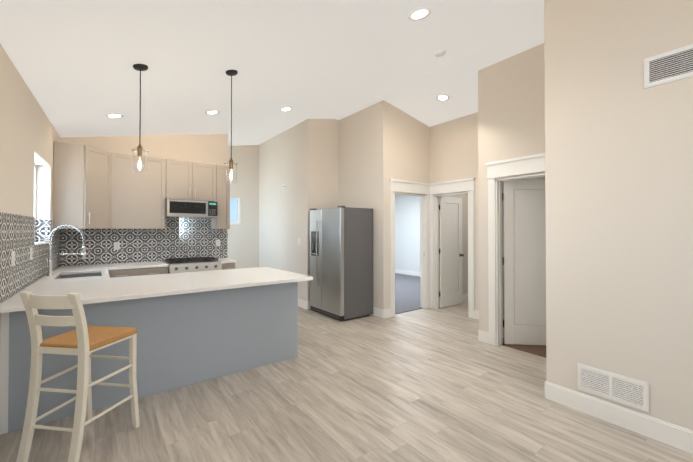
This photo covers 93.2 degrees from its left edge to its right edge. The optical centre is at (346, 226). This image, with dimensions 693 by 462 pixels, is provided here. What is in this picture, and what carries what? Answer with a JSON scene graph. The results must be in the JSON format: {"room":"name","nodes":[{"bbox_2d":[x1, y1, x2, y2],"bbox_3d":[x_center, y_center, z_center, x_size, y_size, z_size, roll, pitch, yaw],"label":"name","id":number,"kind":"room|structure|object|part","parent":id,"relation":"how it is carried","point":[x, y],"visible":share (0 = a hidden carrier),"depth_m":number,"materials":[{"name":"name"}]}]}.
{"room":"kitchen","nodes":[
{"label":"kitchen","id":0,"kind":"room"},
{"bbox_2d":[0,44,59,303],"bbox_3d":[-1.809,-0.415,1.234,0.200,3.700,8.440,0,-1,-35],"label":"wall","id":1,"kind":"structure","parent":0,"point":[29,135],"depth_m":2.83,"materials":[{"name":"beige paint"}]},
{"bbox_2d":[0,212,59,302],"bbox_3d":[-3.254,0.227,3.366,0.138,0.640,3.022,0,-1,-35],"label":"tile backsplash","id":2,"kind":"structure","parent":1,"relation":"attached to","point":[19,234],"depth_m":2.84,"materials":[{"name":"tile"}]},
{"bbox_2d":[12,251,14,265],"bbox_3d":[-2.603,0.248,2.563,0.011,0.118,0.075,0,-1,-35],"label":"light switch","id":3,"kind":"object","parent":2,"relation":"attached to","point":[13,258],"visible":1,"depth_m":2.55,"materials":[{"name":"white plastic"}]},
{"bbox_2d":[30,247,32,259],"bbox_3d":[-2.977,0.254,3.095,0.007,0.118,0.075,0,-1,-35],"label":"light switch","id":4,"kind":"object","parent":2,"relation":"attached to","point":[31,253],"visible":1,"depth_m":3.08,"materials":[{"name":"white plastic"}]},
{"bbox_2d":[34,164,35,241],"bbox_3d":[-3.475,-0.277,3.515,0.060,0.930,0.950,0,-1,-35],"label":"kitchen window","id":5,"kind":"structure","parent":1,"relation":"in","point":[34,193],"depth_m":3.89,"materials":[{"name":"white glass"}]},
{"bbox_2d":[59,134,227,266],"bbox_3d":[-3.211,-0.372,5.381,2.440,3.700,0.120,0,-1,-37],"label":"wall","id":6,"kind":"structure","parent":0,"point":[206,148],"depth_m":5.51,"materials":[{"name":"beige paint"}]},
{"bbox_2d":[53,141,111,228],"bbox_3d":[-3.654,-0.526,4.574,0.613,1.110,0.616,0,-1,-37],"label":"upper cabinet","id":7,"kind":"object","parent":6,"relation":"attached to","point":[82,186],"visible":0.94,"depth_m":4.32,"materials":[{"name":"beige wood"}]},
{"bbox_2d":[112,153,165,228],"bbox_3d":[-3.213,-0.521,5.070,0.696,1.110,0.355,0,-1,-37],"label":"upper cabinet","id":8,"kind":"object","parent":6,"relation":"attached to","point":[138,200],"visible":0.88,"depth_m":4.95,"materials":[{"name":"beige wood"}]},
{"bbox_2d":[60,217,227,265],"bbox_3d":[-3.143,0.192,5.346,2.367,0.750,0.008,0,-1,-37],"label":"tile backsplash","id":9,"kind":"structure","parent":6,"relation":"attached to","point":[181,237],"depth_m":5.29,"materials":[{"name":"multicoloured tile"}]},
{"bbox_2d":[114,242,119,249],"bbox_3d":[-3.535,0.294,5.040,0.075,0.118,0.007,0,-1,-37],"label":"electrical outlet","id":10,"kind":"object","parent":9,"relation":"attached to","point":[116,245],"visible":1,"depth_m":5.04,"materials":[{"name":"white plastic"}]},
{"bbox_2d":[166,159,215,200],"bbox_3d":[-2.630,-0.755,5.513,0.762,0.631,0.355,0,-1,-37],"label":"upper cabinet","id":11,"kind":"object","parent":6,"relation":"attached to","point":[187,180],"visible":0.94,"depth_m":5.38,"materials":[{"name":"beige wood"}]},
{"bbox_2d":[166,199,216,217],"bbox_3d":[-2.602,-0.298,5.471,0.758,0.277,0.448,0,-1,-37],"label":"microwave","id":12,"kind":"object","parent":11,"relation":"attached to","point":[190,208],"visible":1,"depth_m":5.31,"materials":[{"name":"silver metal"}]},
{"bbox_2d":[211,165,229,228],"bbox_3d":[-2.230,-0.513,5.812,0.236,1.110,0.355,0,-1,-37],"label":"upper cabinet","id":13,"kind":"object","parent":6,"relation":"attached to","point":[221,220],"visible":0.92,"depth_m":5.70,"materials":[{"name":"beige wood"}]},
{"bbox_2d":[228,145,258,268],"bbox_3d":[-2.927,-0.355,7.098,2.100,3.700,0.120,0,-1,-37],"label":"wall","id":14,"kind":"structure","parent":0,"point":[243,243],"depth_m":7.49,"materials":[{"name":"beige paint"}]},
{"bbox_2d":[230,197,239,223],"bbox_3d":[-2.553,-0.356,7.399,0.260,0.610,0.050,0,-1,-37],"label":"nook window","id":15,"kind":"structure","parent":14,"relation":"in","point":[238,210],"depth_m":7.44,"materials":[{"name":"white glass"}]},
{"bbox_2d":[0,0,543,145],"bbox_3d":[1.015,-1.725,4.624,9.100,1.110,10.300,0,-1,-37],"label":"ceiling","id":16,"kind":"structure","parent":0,"point":[74,61],"depth_m":3.22,"materials":[{"name":"white paint"}]},
{"bbox_2d":[105,114,123,117],"bbox_3d":[-2.924,-1.397,4.130,0.197,0.045,0.200,0,-1,-37],"label":"recessed light","id":17,"kind":"object","parent":16,"relation":"in","point":[113,116],"visible":1,"depth_m":4.13,"materials":[{"name":"white plastic"}]},
{"bbox_2d":[132,64,147,173],"bbox_3d":[-1.842,-0.964,2.930,0.126,0.972,0.130,0,-1,-37],"label":"pendant light","id":18,"kind":"object","parent":16,"relation":"hanging from","point":[140,68],"visible":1,"depth_m":2.93,"materials":[{"name":"brown metal"}]},
{"bbox_2d":[205,110,219,114],"bbox_3d":[-1.897,-1.615,4.631,0.197,0.045,0.200,0,-1,-37],"label":"recessed light","id":19,"kind":"object","parent":16,"relation":"in","point":[212,112],"visible":1,"depth_m":4.63,"materials":[{"name":"white plastic"}]},
{"bbox_2d":[224,70,237,183],"bbox_3d":[-1.175,-1.023,3.359,0.126,1.160,0.130,0,-1,-37],"label":"pendant light","id":20,"kind":"object","parent":16,"relation":"hanging from","point":[231,73],"visible":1,"depth_m":3.35,"materials":[{"name":"brown metal"}]},
{"bbox_2d":[280,107,291,110],"bbox_3d":[-0.936,-1.817,5.070,0.197,0.045,0.200,0,-1,-37],"label":"recessed light","id":21,"kind":"object","parent":16,"relation":"in","point":[286,109],"visible":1,"depth_m":5.06,"materials":[{"name":"white plastic"}]},
{"bbox_2d":[408,8,430,20],"bbox_3d":[0.624,-1.816,2.801,0.197,0.045,0.200,0,-1,-37],"label":"recessed light","id":22,"kind":"object","parent":16,"relation":"in","point":[418,14],"visible":1,"depth_m":2.80,"materials":[{"name":"white plastic"}]},
{"bbox_2d":[434,50,445,56],"bbox_3d":[1.071,-1.978,3.742,0.128,0.051,0.130,0,-1,-37],"label":"smoke detector","id":23,"kind":"object","parent":16,"relation":"attached to","point":[440,53],"visible":1,"depth_m":3.71,"materials":[{"name":"white plastic"}]},
{"bbox_2d":[436,94,449,100],"bbox_3d":[1.466,-1.966,4.992,0.197,0.043,0.200,0,-1,-37],"label":"recessed light","id":24,"kind":"object","parent":16,"relation":"in","point":[441,98],"visible":1,"depth_m":4.99,"materials":[{"name":"white plastic"}]},
{"bbox_2d":[259,119,312,301],"bbox_3d":[-1.514,-0.355,7.067,0.120,3.700,2.870,0,-1,-37],"label":"wall","id":25,"kind":"structure","parent":0,"point":[286,157],"depth_m":6.50,"materials":[{"name":"beige paint"}]},
{"bbox_2d":[298,299,307,309],"bbox_3d":[-1.382,1.422,6.760,0.016,0.140,2.250,0,-1,-37],"label":"baseboard","id":26,"kind":"structure","parent":25,"relation":"attached to","point":[302,304],"depth_m":5.97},
{"bbox_2d":[313,119,337,209],"bbox_3d":[-0.367,-0.364,6.210,0.680,3.700,0.120,0,-1,-37],"label":"wall","id":27,"kind":"structure","parent":0,"point":[325,163],"depth_m":6.12,"materials":[{"name":"beige paint"}]},
{"bbox_2d":[0,300,692,461],"bbox_3d":[1.015,1.530,4.590,9.000,0.120,10.200,0,-1,-37],"label":"floor","id":28,"kind":"structure","parent":0,"point":[443,384],"depth_m":2.52,"materials":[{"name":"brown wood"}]},
{"bbox_2d":[16,291,139,461],"bbox_3d":[-1.743,0.919,2.168,0.424,1.050,0.496,0,-1,8],"label":"stool","id":29,"kind":"object","parent":28,"relation":"on","point":[83,341],"visible":1,"depth_m":2.00,"materials":[{"name":"beige paint"}]},
{"bbox_3d":[-1.738,0.747,2.205,0.413,0.045,0.389,0,-1,8],"label":"seat","id":30,"kind":"part","parent":29,"relation":"part of","materials":[{"name":"orange wood"}]},
{"bbox_2d":[108,267,167,277],"bbox_3d":[-3.154,1.038,4.914,0.766,0.870,0.655,0,-1,-37],"label":"base cabinet","id":31,"kind":"object","parent":28,"relation":"on","point":[137,272],"visible":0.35,"depth_m":4.69,"materials":[{"name":"beige wood"}]},
{"bbox_2d":[112,261,168,269],"bbox_3d":[-3.143,0.581,4.940,0.725,0.036,0.630,0,-1,-37],"label":"countertop","id":32,"kind":"structure","parent":31,"relation":"on","point":[117,266],"depth_m":4.82,"materials":[{"name":"white stone"}]},
{"bbox_2d":[0,282,297,434],"bbox_3d":[-1.806,1.022,3.411,2.331,0.870,1.085,0,-1,-37],"label":"base cabinet","id":33,"kind":"object","parent":28,"relation":"on","point":[186,339],"visible":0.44,"depth_m":2.87,"materials":[{"name":"grey wood"}]},
{"bbox_2d":[0,284,31,312],"bbox_3d":[-2.664,0.557,2.647,0.049,0.036,1.253,0,-1,-37],"label":"countertop","id":34,"kind":"structure","parent":33,"relation":"on","point":[3,306],"depth_m":2.25,"materials":[{"name":"white stone"}]},
{"bbox_2d":[8,264,119,311],"bbox_3d":[-2.952,0.567,3.562,0.630,0.036,3.060,0,-1,-37],"label":"countertop","id":35,"kind":"structure","parent":33,"relation":"on","point":[104,287],"depth_m":3.03,"materials":[{"name":"white stone"}]},
{"bbox_2d":[46,225,86,275],"bbox_3d":[-3.174,0.262,3.719,0.359,0.575,0.167,0,-1,-37],"label":"faucet","id":36,"kind":"object","parent":35,"relation":"on","point":[49,263],"visible":1,"depth_m":3.68,"materials":[{"name":"silver metal"}]},
{"bbox_2d":[57,272,101,278],"bbox_3d":[-3.113,0.690,3.828,0.460,0.203,0.760,0,-1,-37],"label":"sink","id":37,"kind":"object","parent":35,"relation":"in","point":[79,275],"visible":0.15,"depth_m":4.10,"materials":[{"name":"metal"}]},
{"bbox_2d":[112,267,312,300],"bbox_3d":[-1.451,0.567,3.562,1.768,0.036,1.253,0,-1,-37],"label":"countertop","id":38,"kind":"structure","parent":33,"relation":"on","point":[144,286],"depth_m":3.31,"materials":[{"name":"white stone"}]},
{"bbox_2d":[163,256,221,273],"bbox_3d":[-2.512,1.000,5.339,0.758,0.954,0.742,0,-1,-37],"label":"range","id":39,"kind":"object","parent":28,"relation":"on","point":[188,264],"visible":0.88,"depth_m":5.15,"materials":[{"name":"silver metal"}]},
{"bbox_2d":[221,263,234,269],"bbox_3d":[-2.141,1.046,5.678,0.232,0.870,0.655,0,-1,-37],"label":"base cabinet","id":40,"kind":"object","parent":28,"relation":"on","point":[225,266],"visible":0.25,"depth_m":5.45,"materials":[{"name":"beige wood"}]},
{"bbox_2d":[218,258,235,262],"bbox_3d":[-2.143,0.589,5.695,0.245,0.036,0.628,0,-1,-37],"label":"countertop","id":41,"kind":"structure","parent":40,"relation":"on","point":[223,260],"depth_m":5.52,"materials":[{"name":"white stone"}]},
{"bbox_2d":[310,206,372,320],"bbox_3d":[-0.139,0.579,5.602,0.752,1.802,0.944,0,-1,-37],"label":"refrigerator","id":42,"kind":"object","parent":28,"relation":"on","point":[341,261],"visible":1,"depth_m":5.29,"materials":[{"name":"silver metal"}]},
{"bbox_2d":[338,103,377,307],"bbox_3d":[0.233,-0.367,5.880,0.120,3.700,1.130,0,-1,-37],"label":"wall","id":43,"kind":"structure","parent":0,"point":[358,159],"depth_m":5.75,"materials":[{"name":"beige paint"}]},
{"bbox_2d":[370,307,383,317],"bbox_3d":[0.215,1.412,5.772,0.016,0.140,1.250,0,-1,-37],"label":"baseboard","id":44,"kind":"structure","parent":43,"relation":"attached to","point":[378,312],"depth_m":5.35,"materials":[{"name":"white wood"}]},
{"bbox_2d":[395,195,419,271],"bbox_3d":[2.659,-0.330,9.506,0.120,3.700,4.000,0,-1,-37],"label":"wall","id":45,"kind":"structure","parent":0,"point":[407,233],"depth_m":10.37,"materials":[{"name":"paint"}]},
{"bbox_2d":[395,269,419,276],"bbox_3d":[2.640,1.449,9.399,0.016,0.140,3.880,0,-1,-37],"label":"baseboard","id":46,"kind":"structure","parent":45,"relation":"attached to","point":[412,273],"depth_m":10.33,"materials":[{"name":"white wood"}]},
{"bbox_2d":[395,273,421,313],"bbox_3d":[1.068,1.501,8.175,4.000,0.012,3.940,0,-1,-37],"label":"floor","id":47,"kind":"structure","parent":0,"point":[407,293],"depth_m":7.28,"materials":[{"name":"grey carpet"}]},
{"bbox_2d":[378,100,467,309],"bbox_3d":[2.254,-0.360,6.621,4.240,3.700,0.120,0,-1,-37],"label":"wall","id":48,"kind":"structure","parent":0,"point":[403,145],"depth_m":5.48,"materials":[{"name":"beige paint"}]},
{"bbox_2d":[384,308,390,318],"bbox_3d":[0.662,1.407,5.317,0.150,0.140,0.016,0,-1,-37],"label":"baseboard","id":49,"kind":"structure","parent":48,"relation":"attached to","point":[387,313],"depth_m":5.31,"materials":[{"name":"white wood"}]},
{"bbox_2d":[439,293,467,305],"bbox_3d":[2.287,1.420,6.542,1.420,0.140,0.016,0,-1,-37],"label":"baseboard","id":50,"kind":"structure","parent":48,"relation":"attached to","point":[465,296],"depth_m":6.61,"materials":[{"name":"white wood"}]},
{"bbox_2d":[430,112,525,310],"bbox_3d":[2.065,-0.372,5.377,0.120,3.700,1.640,0,-1,-37],"label":"wall","id":51,"kind":"structure","parent":0,"point":[454,149],"depth_m":5.50,"materials":[{"name":"beige paint"}]},
{"bbox_2d":[439,196,463,307],"bbox_3d":[1.968,0.459,6.160,0.674,2.030,0.175,0,-1,-37],"label":"door leaf","id":52,"kind":"structure","parent":51,"relation":"in","point":[450,237],"depth_m":6.13,"materials":[{"name":"white paint"}]},
{"bbox_2d":[474,310,478,319],"bbox_3d":[2.243,1.404,5.010,0.016,0.140,0.630,0,-1,-37],"label":"baseboard","id":53,"kind":"structure","parent":51,"relation":"attached to","point":[476,314],"depth_m":5.22,"materials":[{"name":"white wood"}]},
{"bbox_2d":[478,43,544,331],"bbox_3d":[2.131,-0.389,3.761,0.120,3.700,1.260,0,-1,-37],"label":"wall","id":54,"kind":"structure","parent":0,"point":[511,106],"depth_m":3.95,"materials":[{"name":"beige paint"}]},
{"bbox_2d":[478,330,488,343],"bbox_3d":[1.740,1.395,4.149,0.016,0.140,0.140,0,-1,-37],"label":"baseboard","id":55,"kind":"structure","parent":54,"relation":"attached to","point":[483,336],"depth_m":4.14,"materials":[{"name":"white wood"}]},
{"bbox_2d":[485,153,544,345],"bbox_3d":[2.123,0.328,3.747,0.180,2.265,1.020,0,-1,-37],"label":"door frame","id":56,"kind":"structure","parent":54,"relation":"attached to","point":[529,164],"depth_m":4.03,"materials":[{"name":"white wood"}]},
{"bbox_2d":[502,180,545,344],"bbox_3d":[2.339,0.437,4.045,0.583,2.030,0.568,0,-1,-37],"label":"door leaf","id":57,"kind":"structure","parent":54,"relation":"in","point":[524,254],"depth_m":4.05,"materials":[{"name":"white paint"}]},
{"bbox_2d":[502,176,544,319],"bbox_3d":[2.866,-0.376,5.029,2.580,3.700,0.120,0,-1,-37],"label":"wall","id":58,"kind":"structure","parent":0,"point":[539,178],"depth_m":4.36,"materials":[{"name":"beige paint"}]},
{"bbox_2d":[502,338,545,357],"bbox_3d":[2.944,1.464,4.354,2.005,0.006,1.020,0,-1,-37],"label":"floor","id":59,"kind":"structure","parent":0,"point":[539,350],"depth_m":3.92,"materials":[{"name":"brown wood"}]},
{"bbox_2d":[544,0,692,430],"bbox_3d":[2.665,-0.411,1.608,0.120,3.700,3.060,0,-1,-37],"label":"wall","id":60,"kind":"structure","parent":0,"point":[619,205],"depth_m":2.39,"materials":[{"name":"beige paint"}]},
{"bbox_2d":[577,363,648,412],"bbox_3d":[1.952,1.180,2.419,0.012,0.205,0.420,0,-1,-37],"label":"air vent","id":61,"kind":"object","parent":60,"relation":"in","point":[625,390],"visible":1,"depth_m":2.40,"materials":[{"name":"white metal"}]},
{"bbox_2d":[546,381,692,453],"bbox_3d":[2.575,1.369,1.597,0.016,0.140,2.940,0,-1,-37],"label":"baseboard","id":62,"kind":"structure","parent":60,"relation":"attached to","point":[676,436],"depth_m":2.35,"materials":[{"name":"white wood"}]},
{"bbox_2d":[644,44,692,88],"bbox_3d":[2.305,-1.070,1.982,0.012,0.205,0.760,0,-1,-37],"label":"air vent","id":63,"kind":"object","parent":60,"relation":"in","point":[669,66],"visible":1,"depth_m":2.19,"materials":[{"name":"white metal"}]}
]}

